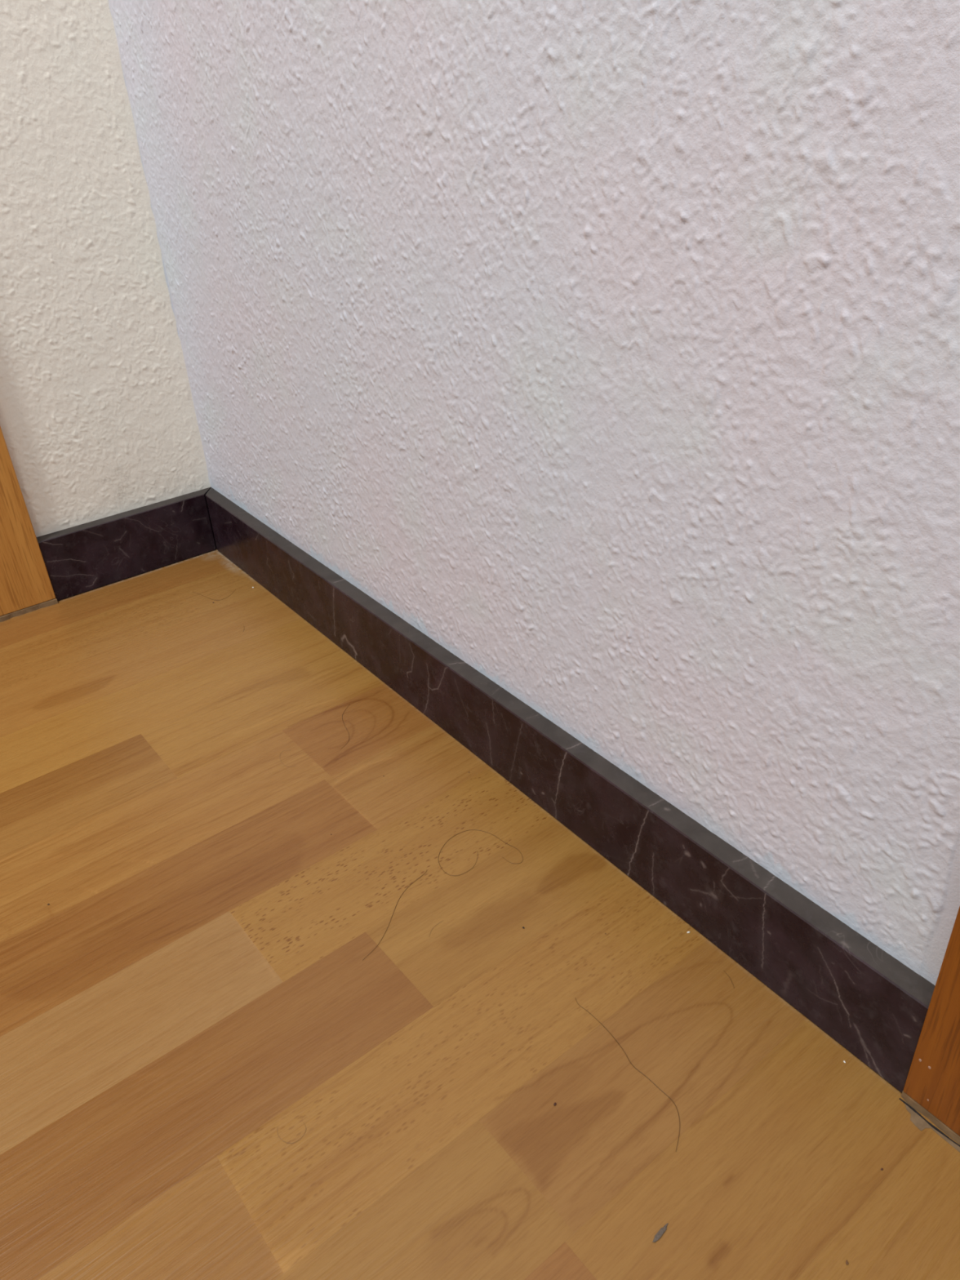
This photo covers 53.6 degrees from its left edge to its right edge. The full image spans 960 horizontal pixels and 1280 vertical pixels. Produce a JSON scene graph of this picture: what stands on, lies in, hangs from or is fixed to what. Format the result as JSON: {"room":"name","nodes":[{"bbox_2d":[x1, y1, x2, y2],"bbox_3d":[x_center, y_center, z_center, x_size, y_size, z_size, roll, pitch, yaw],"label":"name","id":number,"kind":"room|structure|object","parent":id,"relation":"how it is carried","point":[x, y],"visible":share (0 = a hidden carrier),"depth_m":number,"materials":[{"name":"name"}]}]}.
{"room":"hallway","nodes":[
{"label":"hallway","id":0,"kind":"room"},
{"bbox_2d":[0,0,210,537],"bbox_3d":[-1.317,-0.715,-0.172,2.404,2.430,0.121,-24,37,-30],"label":"wall","id":1,"kind":"structure","parent":0,"point":[98,418],"depth_m":0.82,"materials":[{"name":"beige paint"}]},
{"bbox_2d":[0,426,55,616],"bbox_3d":[-0.832,-0.746,0.106,0.975,2.076,0.054,-24,37,-30],"label":"door","id":2,"kind":"structure","parent":1,"relation":"in","point":[24,579],"depth_m":0.86,"materials":[{"name":"brown wood"}]},
{"bbox_2d":[0,598,57,622],"bbox_3d":[-0.434,-0.026,0.885,0.075,0.004,0.013,-24,37,-30],"label":"trim","id":3,"kind":"structure","parent":1,"relation":"attached to","point":[5,617],"depth_m":0.89,"materials":[{"name":"brown wood"}]},
{"bbox_2d":[36,487,217,600],"bbox_3d":[-0.338,-0.096,0.935,0.175,0.062,0.013,-24,37,-30],"label":"baseboard","id":4,"kind":"structure","parent":1,"relation":"attached to","point":[86,557],"depth_m":0.92,"materials":[{"name":"stone"}]},
{"bbox_2d":[0,548,959,1279],"bbox_3d":[-0.498,0.795,-0.406,2.420,0.035,2.420,-24,37,-30],"label":"floor","id":5,"kind":"structure","parent":0,"point":[197,986],"depth_m":0.49,"materials":[{"name":"brown wood"}]},
{"bbox_2d":[366,871,426,956],"bbox_3d":[-0.050,0.159,0.553,0.005,0.001,0.075,11,34,22],"label":"hair","id":6,"kind":"object","parent":5,"relation":"on","point":[425,872],"visible":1,"depth_m":0.55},
{"bbox_2d":[438,829,523,875],"bbox_3d":[-0.002,0.131,0.594,0.051,0.001,0.037,-9,32,-9],"label":"hair","id":7,"kind":"object","parent":5,"relation":"on","point":[472,829],"visible":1,"depth_m":0.59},
{"bbox_2d":[575,999,679,1150],"bbox_3d":[0.074,0.207,0.463,0.013,0.001,0.092,-16,34,-20],"label":"hair","id":8,"kind":"object","parent":5,"relation":"on","point":[575,999],"visible":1,"depth_m":0.46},
{"bbox_2d":[652,1222,668,1242],"bbox_3d":[0.075,0.248,0.397,0.011,0.001,0.002,-29,40,-35],"label":"lint","id":9,"kind":"object","parent":5,"relation":"on","point":[662,1230],"visible":1,"depth_m":0.40},
{"bbox_2d":[903,1100,959,1152],"bbox_3d":[0.208,0.224,0.423,0.007,0.001,0.046,-24,37,-30],"label":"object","id":10,"kind":"object","parent":5,"relation":"on","point":[915,1118],"visible":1,"depth_m":0.43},
{"bbox_2d":[108,0,959,985],"bbox_3d":[0.407,-0.684,-0.383,0.122,2.430,2.520,-24,37,-30],"label":"wall","id":11,"kind":"structure","parent":0,"point":[610,349],"depth_m":0.45,"materials":[{"name":"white paint"}]},
{"bbox_2d":[205,487,935,1093],"bbox_3d":[-0.038,0.028,0.705,0.013,0.062,0.791,-24,37,-30],"label":"baseboard","id":12,"kind":"structure","parent":11,"relation":"attached to","point":[873,1005],"depth_m":0.55,"materials":[{"name":"stone"}]},
{"bbox_2d":[898,1090,959,1146],"bbox_3d":[0.221,0.225,0.417,0.011,0.004,0.075,-24,37,-30],"label":"trim","id":13,"kind":"structure","parent":11,"relation":"attached to","point":[912,1104],"depth_m":0.43,"materials":[{"name":"brown wood"}]},
{"bbox_2d":[902,906,959,1136],"bbox_3d":[0.429,-0.478,-0.448,0.054,2.076,0.975,-24,37,-30],"label":"door","id":14,"kind":"structure","parent":11,"relation":"in","point":[933,1078],"depth_m":0.41,"materials":[{"name":"brown wood"}]}
]}

